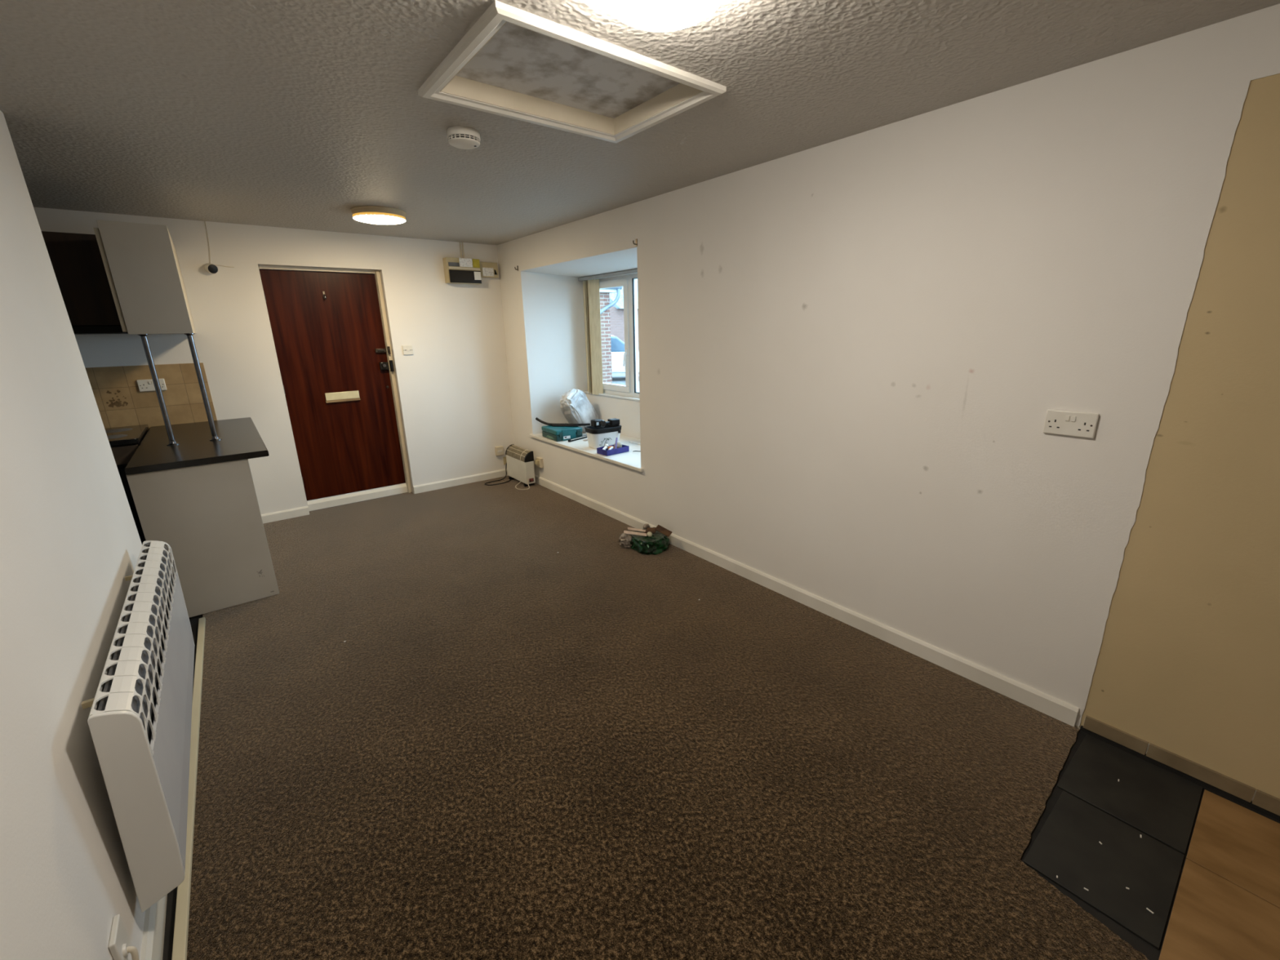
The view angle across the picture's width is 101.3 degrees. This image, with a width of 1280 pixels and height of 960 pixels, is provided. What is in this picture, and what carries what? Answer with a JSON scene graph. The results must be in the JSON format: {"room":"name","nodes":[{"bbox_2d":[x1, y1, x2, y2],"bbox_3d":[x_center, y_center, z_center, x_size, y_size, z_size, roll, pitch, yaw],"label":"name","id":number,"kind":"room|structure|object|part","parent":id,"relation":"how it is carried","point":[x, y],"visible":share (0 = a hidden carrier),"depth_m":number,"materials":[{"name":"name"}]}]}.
{"room":"studio apartment","nodes":[
{"label":"studio apartment","id":0,"kind":"room"},
{"bbox_2d":[0,110,145,959],"bbox_3d":[-0.765,0.349,0.328,0.139,2.372,4.900,-13,20,-36],"label":"wall","id":1,"kind":"structure","parent":0,"point":[70,540],"depth_m":1.25,"materials":[{"name":"paint"}]},
{"bbox_2d":[108,914,139,959],"bbox_3d":[-1.123,1.041,1.156,0.030,0.158,0.078,-13,20,-36],"label":"outlet","id":2,"kind":"object","parent":1,"relation":"attached to","point":[119,947],"visible":1,"depth_m":1.13,"materials":[{"name":"white plastic"}]},
{"bbox_3d":[-1.131,1.007,1.140,0.011,0.084,0.078,-13,20,-36],"label":"plate","id":3,"kind":"part","parent":2,"relation":"part of","materials":[{"name":"white plastic"}]},
{"bbox_2d":[81,540,194,912],"bbox_3d":[-1.572,0.640,1.702,0.117,0.551,1.285,-13,20,-36],"label":"heater","id":4,"kind":"object","parent":1,"relation":"attached to","point":[140,719],"visible":1,"depth_m":1.31,"materials":[{"name":"metal"}]},
{"bbox_2d":[88,541,151,717],"bbox_3d":[-1.581,0.380,1.622,0.026,0.007,1.263,-13,20,-36],"label":"grille","id":5,"kind":"object","parent":4,"relation":"attached to","point":[108,698],"depth_m":1.42,"materials":[{"name":"metal"}]},
{"bbox_3d":[-1.596,0.649,1.685,0.030,0.544,1.261,-13,20,-36],"label":"panel","id":6,"kind":"part","parent":4,"relation":"part of","materials":[{"name":"metal"}]},
{"bbox_3d":[-1.566,0.711,1.726,0.102,0.400,1.261,-13,20,-36],"label":"panel","id":7,"kind":"part","parent":4,"relation":"part of","materials":[{"name":"metal"}]},
{"bbox_2d":[140,893,167,959],"bbox_3d":[-0.688,1.341,0.667,0.019,0.094,4.900,-13,20,-36],"label":"baseboard","id":8,"kind":"structure","parent":1,"relation":"attached to","point":[153,940],"depth_m":1.32,"materials":[{"name":"white paint"}]},
{"bbox_2d":[33,207,514,514],"bbox_3d":[-3.123,-0.732,4.170,4.329,2.372,0.250,-13,20,-36],"label":"wall","id":9,"kind":"structure","parent":0,"point":[454,395],"depth_m":4.35,"materials":[{"name":"paint"}]},
{"bbox_2d":[41,231,120,326],"bbox_3d":[-3.737,-1.198,3.151,0.934,0.535,0.327,-13,20,-36],"label":"upper cabinet","id":10,"kind":"object","parent":9,"relation":"attached to","point":[76,259],"visible":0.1,"depth_m":3.20,"materials":[{"name":"brown wood"}]},
{"bbox_2d":[71,325,128,334],"bbox_3d":[-3.602,-0.946,3.322,0.653,0.048,0.344,-13,20,-36],"label":"hood","id":11,"kind":"object","parent":9,"relation":"attached to","point":[91,330],"visible":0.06,"depth_m":3.28,"materials":[{"name":"black plastic"}]},
{"bbox_3d":[-3.608,-0.925,3.326,0.560,0.005,0.260,-13,20,-36],"label":"filter panel","id":12,"kind":"part","parent":11,"relation":"part of","materials":[{"name":"grey metal"}]},
{"bbox_2d":[93,219,195,334],"bbox_3d":[-3.033,-1.206,3.263,0.298,0.572,1.031,-13,20,-36],"label":"upper cabinet","id":13,"kind":"object","parent":9,"relation":"attached to","point":[140,261],"visible":0.99,"depth_m":2.87,"materials":[{"name":"grey laminate"}]},
{"bbox_3d":[-2.991,-1.118,2.998,0.018,0.523,0.488,-13,20,-36],"label":"door","id":14,"kind":"part","parent":13,"relation":"part of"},
{"bbox_2d":[85,362,217,431],"bbox_3d":[-3.978,-0.446,3.374,1.927,0.500,0.007,-13,20,-36],"label":"tile backsplash","id":15,"kind":"structure","parent":9,"relation":"attached to","point":[120,402],"depth_m":3.72,"materials":[{"name":"beige tile"}]},
{"bbox_2d":[136,378,166,391],"bbox_3d":[-3.463,-0.674,3.721,0.146,0.082,0.015,-13,20,-36],"label":"double socket","id":16,"kind":"object","parent":15,"relation":"attached to","point":[144,385],"visible":0.88,"depth_m":3.71,"materials":[{"name":"white plastic"}]},
{"bbox_2d":[204,221,234,273],"bbox_3d":[-3.069,-1.672,3.786,0.065,0.352,0.171,9,19,31],"label":"security camera","id":17,"kind":"object","parent":9,"relation":"attached to","point":[210,268],"visible":1,"depth_m":3.77,"materials":[{"name":"white plastic"}]},
{"bbox_2d":[257,265,411,511],"bbox_3d":[-2.609,-0.779,4.596,0.868,2.005,0.230,-13,20,-36],"label":"door","id":18,"kind":"structure","parent":9,"relation":"in","point":[329,326],"depth_m":4.54,"materials":[{"name":"red wood"}]},
{"bbox_3d":[-2.592,-0.736,4.572,0.261,0.064,0.012,-13,20,-36],"label":"letter plate","id":19,"kind":"part","parent":18,"relation":"part of","materials":[{"name":"gold metal"}]},
{"bbox_2d":[261,468,507,523],"bbox_3d":[-2.237,0.119,4.960,2.294,0.083,0.015,-13,20,-36],"label":"baseboard","id":20,"kind":"structure","parent":9,"relation":"attached to","point":[302,511],"depth_m":5.11,"materials":[{"name":"white paint"}]},
{"bbox_2d":[402,345,413,355],"bbox_3d":[-2.090,-1.170,4.725,0.086,0.082,0.013,-13,20,-36],"label":"light switch","id":21,"kind":"object","parent":9,"relation":"attached to","point":[407,349],"visible":1,"depth_m":4.72,"materials":[{"name":"white plastic"}]},
{"bbox_2d":[459,241,462,257],"bbox_3d":[-1.649,-2.112,4.829,0.012,0.145,0.010,-13,20,-36],"label":"cable trunking","id":22,"kind":"object","parent":9,"relation":"attached to","point":[460,242],"visible":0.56,"depth_m":4.82,"materials":[{"name":"white plastic"}]},
{"bbox_2d":[442,257,481,284],"bbox_3d":[-1.632,-1.924,4.833,0.312,0.216,0.103,-13,20,-36],"label":"fuse box","id":23,"kind":"object","parent":9,"relation":"attached to","point":[456,270],"visible":1,"depth_m":4.79,"materials":[{"name":"beige plastic"}]},
{"bbox_2d":[480,262,498,278],"bbox_3d":[-1.448,-1.998,4.989,0.186,0.132,0.066,-13,20,-36],"label":"box","id":24,"kind":"object","parent":9,"relation":"attached to","point":[488,269],"visible":0.8,"depth_m":4.97,"materials":[{"name":"beige plastic"}]},
{"bbox_2d":[494,445,503,455],"bbox_3d":[-1.464,-0.304,5.468,0.082,0.090,0.032,-13,20,-36],"label":"box","id":25,"kind":"object","parent":9,"relation":"attached to","point":[499,450],"visible":1,"depth_m":5.45,"materials":[{"name":"white plastic"}]},
{"bbox_2d":[502,457,506,464],"bbox_3d":[-1.420,-0.206,5.546,0.050,0.080,0.010,-13,20,-36],"label":"wall plate","id":26,"kind":"object","parent":9,"relation":"attached to","point":[504,458],"visible":0.5,"depth_m":5.54,"materials":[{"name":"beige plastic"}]},
{"bbox_2d":[0,0,1279,244],"bbox_3d":[-0.661,-1.268,1.466,5.179,0.090,7.167,-13,20,-36],"label":"ceiling","id":27,"kind":"structure","parent":0,"point":[300,114],"depth_m":1.78,"materials":[{"name":"grey paint"}]},
{"bbox_2d":[350,205,406,224],"bbox_3d":[-1.750,-1.768,3.523,0.340,0.067,0.340,-13,20,-36],"label":"ceiling light","id":28,"kind":"object","parent":27,"relation":"attached to","point":[377,215],"visible":1,"depth_m":3.42,"materials":[{"name":"beige plastic"}]},
{"bbox_2d":[352,214,405,224],"bbox_3d":[-1.750,-1.744,3.530,0.320,0.016,0.320,-13,20,-36],"label":"diffuser","id":29,"kind":"object","parent":28,"relation":"attached to","point":[371,219],"depth_m":3.47,"materials":[{"name":"beige plastic"}]},
{"bbox_2d":[446,125,480,149],"bbox_3d":[-0.717,-1.389,2.137,0.130,0.054,0.130,-13,20,-36],"label":"smoke detector","id":30,"kind":"object","parent":27,"relation":"attached to","point":[466,141],"visible":1,"depth_m":2.10,"materials":[{"name":"white plastic"}]},
{"bbox_2d":[447,133,479,142],"bbox_3d":[-0.717,-1.383,2.139,0.125,0.012,0.125,14,22,41],"label":"vent","id":31,"kind":"object","parent":30,"relation":"attached to","point":[459,138],"depth_m":2.10,"materials":[{"name":"white plastic"}]},
{"bbox_2d":[417,0,726,142],"bbox_3d":[-0.227,-1.343,1.756,0.824,0.095,0.629,-13,20,-36],"label":"hatch","id":32,"kind":"object","parent":27,"relation":"attached to","point":[514,63],"visible":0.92,"depth_m":1.78,"materials":[{"name":"white paint"}]},
{"bbox_3d":[-0.529,-1.234,1.537,0.052,0.020,0.629,-13,20,-36],"label":"moulding","id":33,"kind":"part","parent":32,"relation":"part of","materials":[{"name":"white paint"}]},
{"bbox_3d":[-0.406,-1.367,1.984,0.824,0.020,0.052,-13,20,-36],"label":"moulding","id":34,"kind":"part","parent":32,"relation":"part of","materials":[{"name":"white paint"}]},
{"bbox_3d":[-0.047,-1.246,1.548,0.824,0.020,0.052,-13,20,-36],"label":"moulding","id":35,"kind":"part","parent":32,"relation":"part of","materials":[{"name":"white paint"}]},
{"bbox_3d":[0.076,-1.379,1.995,0.052,0.020,0.629,-13,20,-36],"label":"moulding","id":36,"kind":"part","parent":32,"relation":"part of","materials":[{"name":"white paint"}]},
{"bbox_2d":[604,0,721,31],"bbox_3d":[0.054,-1.111,1.187,0.280,0.080,0.280,-13,20,-36],"label":"ceiling light","id":37,"kind":"object","parent":27,"relation":"attached to","point":[654,15],"visible":1,"depth_m":1.21,"materials":[{"name":"white plastic"}]},
{"bbox_2d":[162,492,1279,959],"bbox_3d":[-0.835,1.069,1.972,4.629,0.111,7.167,-13,20,-36],"label":"floor","id":38,"kind":"structure","parent":0,"point":[1151,953],"depth_m":1.46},
{"bbox_2d":[104,424,148,544],"bbox_3d":[-3.506,0.151,3.451,0.544,0.895,0.665,-13,20,-36],"label":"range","id":39,"kind":"object","parent":38,"relation":"on","point":[124,442],"visible":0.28,"depth_m":3.27,"materials":[{"name":"black metal"}]},
{"bbox_3d":[-3.326,-0.119,3.124,0.520,0.110,0.020,-13,20,-36],"label":"control panel","id":40,"kind":"part","parent":39,"relation":"part of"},
{"bbox_2d":[104,424,146,446],"bbox_3d":[-3.516,-0.261,3.328,0.538,0.031,0.665,-13,20,-36],"label":"cooktop","id":41,"kind":"object","parent":39,"relation":"in","point":[126,436],"depth_m":3.35,"materials":[{"name":"black glass"}]},
{"bbox_3d":[-3.320,0.222,3.224,0.500,0.560,0.020,-13,20,-36],"label":"oven door","id":42,"kind":"part","parent":39,"relation":"part of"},
{"bbox_2d":[125,458,279,617],"bbox_3d":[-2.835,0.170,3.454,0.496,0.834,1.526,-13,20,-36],"label":"end panel","id":43,"kind":"object","parent":38,"relation":"on","point":[209,516],"visible":0.84,"depth_m":2.88,"materials":[{"name":"grey laminate"}]},
{"bbox_2d":[124,417,269,475],"bbox_3d":[-2.803,-0.258,3.360,0.592,0.035,1.553,-13,20,-36],"label":"countertop","id":44,"kind":"structure","parent":43,"relation":"on","point":[241,439],"depth_m":3.06,"materials":[{"name":"black laminate"}]},
{"bbox_2d":[137,333,179,445],"bbox_3d":[-2.798,-0.518,3.050,0.060,0.637,0.060,-13,20,-36],"label":"support post","id":45,"kind":"object","parent":44,"relation":"on","point":[172,442],"visible":1,"depth_m":3.04,"materials":[{"name":"silver metal"}]},
{"bbox_2d":[183,333,222,440],"bbox_3d":[-2.641,-0.556,3.169,0.060,0.637,0.060,-13,20,-36],"label":"support post","id":46,"kind":"object","parent":44,"relation":"on","point":[189,335],"visible":1,"depth_m":3.16,"materials":[{"name":"silver metal"}]},
{"bbox_2d":[186,475,1148,959],"bbox_3d":[-0.277,0.908,2.271,2.716,0.009,6.992,-13,20,-36],"label":"carpet","id":47,"kind":"object","parent":38,"relation":"on","point":[513,746],"visible":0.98,"depth_m":1.86,"materials":[{"name":"brown carpet"}]},
{"bbox_2d":[171,617,205,959],"bbox_3d":[-1.495,1.072,1.742,0.026,0.017,2.940,-13,20,-36],"label":"baseboard","id":48,"kind":"structure","parent":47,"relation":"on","point":[183,899],"depth_m":1.70,"materials":[{"name":"white wood"}]},
{"bbox_2d":[484,444,535,489],"bbox_3d":[-1.262,-0.139,5.263,0.523,0.356,0.386,8,19,28],"label":"heater","id":49,"kind":"object","parent":47,"relation":"on","point":[519,460],"visible":1,"depth_m":5.21,"materials":[{"name":"white metal"}]},
{"bbox_2d":[506,444,530,462],"bbox_3d":[-1.213,-0.271,5.259,0.092,0.097,0.416,-13,20,-36],"label":"grille","id":50,"kind":"object","parent":49,"relation":"attached to","point":[517,454],"depth_m":5.22,"materials":[{"name":"grey metal"}]},
{"bbox_3d":[-1.210,-0.117,5.304,0.094,0.224,0.440,-13,20,-36],"label":"casing","id":51,"kind":"part","parent":49,"relation":"part of","materials":[{"name":"white metal"}]},
{"bbox_2d":[618,527,670,555],"bbox_3d":[0.026,0.406,3.698,0.294,0.141,0.333,-13,20,-36],"label":"bag","id":52,"kind":"object","parent":47,"relation":"on","point":[658,543],"depth_m":3.62,"materials":[{"name":"green plastic"}]},
{"bbox_3d":[-0.033,0.372,3.653,0.161,0.036,0.029,-1,16,1],"label":"paper strip","id":53,"kind":"part","parent":52,"relation":"part of","materials":[{"name":"white paper"}]},
{"bbox_3d":[-0.024,0.351,3.702,0.131,0.032,0.023,-1,16,1],"label":"paper strip","id":54,"kind":"part","parent":52,"relation":"part of","materials":[{"name":"white paper"}]},
{"bbox_2d":[643,524,650,529],"bbox_3d":[0.047,0.336,3.757,0.055,0.043,0.046,-13,20,-36],"label":"lump","id":55,"kind":"object","parent":52,"relation":"on","point":[645,526],"visible":0.78,"depth_m":3.74,"materials":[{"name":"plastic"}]},
{"bbox_3d":[0.065,0.375,3.615,0.036,0.037,0.034,2,17,12],"label":"round cap","id":56,"kind":"part","parent":52,"relation":"part of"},
{"bbox_2d":[644,527,656,533],"bbox_3d":[0.079,0.357,3.695,0.077,0.030,0.071,5,17,19],"label":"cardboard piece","id":57,"kind":"object","parent":52,"relation":"on","point":[651,530],"visible":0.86,"depth_m":3.69,"materials":[{"name":"brown cardboard"}]},
{"bbox_2d":[654,524,671,537],"bbox_3d":[0.164,0.354,3.665,0.121,0.051,0.058,9,19,32],"label":"cardboard piece","id":58,"kind":"object","parent":52,"relation":"on","point":[659,528],"visible":1,"depth_m":3.66,"materials":[{"name":"brown cardboard"}]},
{"bbox_2d":[1023,734,1203,949],"bbox_3d":[1.486,1.063,1.640,0.748,0.006,0.307,-13,20,-36],"label":"floor","id":59,"kind":"structure","parent":38,"relation":"on","point":[1067,846],"depth_m":1.59,"materials":[{"name":"black tile"}]},
{"bbox_2d":[1158,858,1279,959],"bbox_3d":[1.680,1.225,1.071,0.417,0.007,0.854,-13,20,-36],"label":"board","id":60,"kind":"object","parent":38,"relation":"on","point":[1212,917],"visible":1,"depth_m":1.35,"materials":[{"name":"brown wood"}]},
{"bbox_2d":[1186,789,1279,908],"bbox_3d":[1.990,1.151,1.305,0.368,0.007,0.854,-13,20,-36],"label":"board","id":61,"kind":"object","parent":38,"relation":"on","point":[1241,846],"visible":1,"depth_m":1.55,"materials":[{"name":"brown wood"}]},
{"bbox_2d":[497,3,1279,801],"bbox_3d":[1.032,-0.488,3.078,0.791,2.372,7.167,-13,20,-36],"label":"wall","id":62,"kind":"structure","parent":0,"point":[855,351],"depth_m":2.00,"materials":[{"name":"paint"}]},
{"bbox_2d":[534,457,543,467],"bbox_3d":[-0.994,-0.170,5.136,0.060,0.092,0.088,-13,20,-36],"label":"socket","id":63,"kind":"object","parent":62,"relation":"attached to","point":[539,462],"visible":1,"depth_m":5.11,"materials":[{"name":"beige plastic"}]},
{"bbox_2d":[529,432,644,471],"bbox_3d":[-0.284,-0.317,4.725,0.663,0.026,1.782,-13,20,-36],"label":"window sill","id":64,"kind":"structure","parent":62,"relation":"attached to","point":[631,460],"depth_m":4.47,"materials":[{"name":"white paint"}]},
{"bbox_2d":[541,422,582,441],"bbox_3d":[-0.742,-0.457,5.001,0.276,0.102,0.330,-12,20,-33],"label":"tool case","id":65,"kind":"object","parent":64,"relation":"on","point":[557,433],"visible":0.92,"depth_m":4.89,"materials":[{"name":"teal plastic"}]},
{"bbox_3d":[-0.744,-0.485,4.996,0.276,0.044,0.322,-12,20,-33],"label":"lid","id":66,"kind":"part","parent":65,"relation":"part of","materials":[{"name":"teal plastic"}]},
{"bbox_2d":[535,417,590,426],"bbox_3d":[-0.748,-0.557,5.033,0.552,0.074,0.100,2,17,10],"label":"bar","id":67,"kind":"object","parent":65,"relation":"on","point":[536,418],"visible":0.99,"depth_m":5.01,"materials":[{"name":"black plastic"}]},
{"bbox_3d":[-0.707,-0.527,5.035,0.260,0.012,0.100,2,17,10],"label":"flat blade","id":68,"kind":"part","parent":67,"relation":"part of","materials":[{"name":"black plastic"}]},
{"bbox_2d":[568,435,586,442],"bbox_3d":[-0.545,-0.400,4.937,0.024,0.022,0.360,11,20,34],"label":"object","id":69,"kind":"object","parent":64,"relation":"on","point":[584,436],"visible":0.56,"depth_m":4.88,"materials":[{"name":"black metal"}]},
{"bbox_2d":[560,388,599,432],"bbox_3d":[-0.596,-0.692,5.202,0.430,0.435,0.242,-13,20,-36],"label":"plastic sack","id":70,"kind":"object","parent":64,"relation":"on","point":[576,408],"visible":0.72,"depth_m":5.09,"materials":[{"name":"white plastic"}]},
{"bbox_2d":[584,424,622,448],"bbox_3d":[-0.319,-0.383,4.593,0.304,0.175,0.204,-11,19,-31],"label":"tub","id":71,"kind":"object","parent":64,"relation":"on","point":[598,437],"visible":0.92,"depth_m":4.51,"materials":[{"name":"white plastic"}]},
{"bbox_2d":[591,417,619,427],"bbox_3d":[-0.297,-0.501,4.557,0.267,0.066,0.102,-13,20,-36],"label":"tool","id":72,"kind":"object","parent":71,"relation":"on","point":[596,423],"visible":1,"depth_m":4.50,"materials":[{"name":"black plastic"}]},
{"bbox_2d":[596,444,629,456],"bbox_3d":[-0.224,-0.252,4.369,0.235,0.046,0.135,-15,21,-39],"label":"tray","id":73,"kind":"object","parent":64,"relation":"on","point":[624,448],"visible":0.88,"depth_m":4.32,"materials":[{"name":"blue plastic"}]},
{"bbox_2d":[614,437,617,448],"bbox_3d":[-0.201,-0.306,4.377,0.020,0.092,0.055,3,17,14],"label":"screwdriver","id":74,"kind":"object","parent":73,"relation":"in","point":[616,438],"visible":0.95,"depth_m":4.37,"materials":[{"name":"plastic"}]},
{"bbox_2d":[613,442,622,448],"bbox_3d":[-0.185,-0.289,4.427,0.070,0.062,0.067,-13,20,-36],"label":"twine ball","id":75,"kind":"object","parent":73,"relation":"in","point":[619,444],"visible":0.66,"depth_m":4.40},
{"bbox_2d":[628,440,640,444],"bbox_3d":[0.102,-0.284,4.523,0.030,0.008,0.620,-13,20,-36],"label":"trim offcut","id":76,"kind":"structure","parent":64,"relation":"on","point":[631,442],"depth_m":4.68,"materials":[{"name":"white paint"}]},
{"bbox_2d":[584,273,639,400],"bbox_3d":[-0.012,-1.268,4.683,0.110,1.105,1.720,-13,20,-36],"label":"window","id":77,"kind":"structure","parent":62,"relation":"in","point":[630,390],"depth_m":4.80,"materials":[{"name":"plastic"}]},
{"bbox_2d":[577,269,637,395],"bbox_3d":[-0.051,-1.265,4.652,0.052,1.115,1.702,-13,20,-36],"label":"vertical blind","id":78,"kind":"object","parent":77,"relation":"attached to","point":[590,286],"visible":0.89,"depth_m":5.12,"materials":[{"name":"beige fabric"}]},
{"bbox_3d":[-0.061,-1.786,4.499,0.040,0.028,1.702,-13,20,-36],"label":"head rail","id":79,"kind":"part","parent":78,"relation":"part of","materials":[{"name":"white plastic"}]},
{"bbox_3d":[-0.298,-1.376,5.044,0.059,1.011,0.692,-13,20,-36],"label":"opening sash","id":80,"kind":"part","parent":77,"relation":"part of","materials":[{"name":"plastic"}]},
{"bbox_3d":[-0.139,-1.126,4.839,0.029,0.151,0.035,-13,20,-36],"label":"handle","id":81,"kind":"part","parent":77,"relation":"part of","materials":[{"name":"plastic"}]},
{"bbox_2d":[534,474,1079,727],"bbox_3d":[0.165,0.405,3.826,0.015,0.087,4.832,-13,20,-36],"label":"baseboard","id":82,"kind":"structure","parent":62,"relation":"attached to","point":[1066,713],"depth_m":2.61,"materials":[{"name":"white paint"}]},
{"bbox_2d":[1043,408,1099,438],"bbox_3d":[1.516,-0.199,1.850,0.015,0.086,0.146,-13,20,-36],"label":"double socket","id":83,"kind":"object","parent":62,"relation":"attached to","point":[1075,424],"visible":1,"depth_m":1.84,"materials":[{"name":"white plastic"}]},
{"bbox_2d":[1065,415,1070,421],"bbox_3d":[1.507,-0.217,1.848,0.005,0.020,0.011,-13,20,-36],"label":"rocker switch","id":84,"kind":"object","parent":83,"relation":"attached to","point":[1067,417],"depth_m":1.85,"materials":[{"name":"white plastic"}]},
{"bbox_2d":[1071,416,1075,422],"bbox_3d":[1.518,-0.213,1.835,0.005,0.020,0.011,-13,20,-36],"label":"rocker switch","id":85,"kind":"object","parent":83,"relation":"attached to","point":[1073,418],"depth_m":1.83,"materials":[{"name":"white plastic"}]},
{"bbox_2d":[1080,715,1279,820],"bbox_3d":[2.050,1.047,1.547,0.011,0.069,1.188,-13,20,-36],"label":"baseboard","id":86,"kind":"structure","parent":62,"relation":"attached to","point":[1264,802],"depth_m":1.78,"materials":[{"name":"beige wood"}]},
{"label":"outside","id":87,"kind":"structure","parent":0,"visible":0},
{"bbox_2d":[612,373,639,392],"bbox_3d":[7.590,-5.534,24.588,36.880,0.150,60.000,-13,20,-36],"label":"ground","id":88,"kind":"structure","parent":87,"point":[617,378],"depth_m":17.45,"materials":[{"name":"grey concrete"}]},
{"bbox_2d":[599,286,622,383],"bbox_3d":[-3.541,-4.063,12.415,3.700,4.250,5.554,-13,20,-36],"label":"bungalow","id":89,"kind":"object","parent":88,"relation":"on","point":[605,305],"visible":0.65,"depth_m":11.53,"materials":[{"name":"grey brick"}]},
{"bbox_2d":[608,278,639,350],"bbox_3d":[-1.777,-8.787,27.564,15.200,4.750,7.100,-13,20,-36],"label":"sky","id":90,"kind":"structure","parent":88,"relation":"on","point":[616,311],"depth_m":24.32,"materials":[{"name":"grey tile"}]},
{"bbox_2d":[610,334,639,373],"bbox_3d":[-1.125,-4.035,17.121,4.142,1.450,1.640,-2,16,-2],"label":"parked car","id":91,"kind":"object","parent":88,"relation":"on","point":[617,344],"visible":0.06,"depth_m":16.38,"materials":[{"name":"white paint"}]},
{"bbox_3d":[-1.584,-4.434,16.983,2.805,0.530,1.400,-2,16,-2],"label":"cabin glass","id":92,"kind":"part","parent":91,"relation":"part of","materials":[{"name":"blue glass"}]}
]}

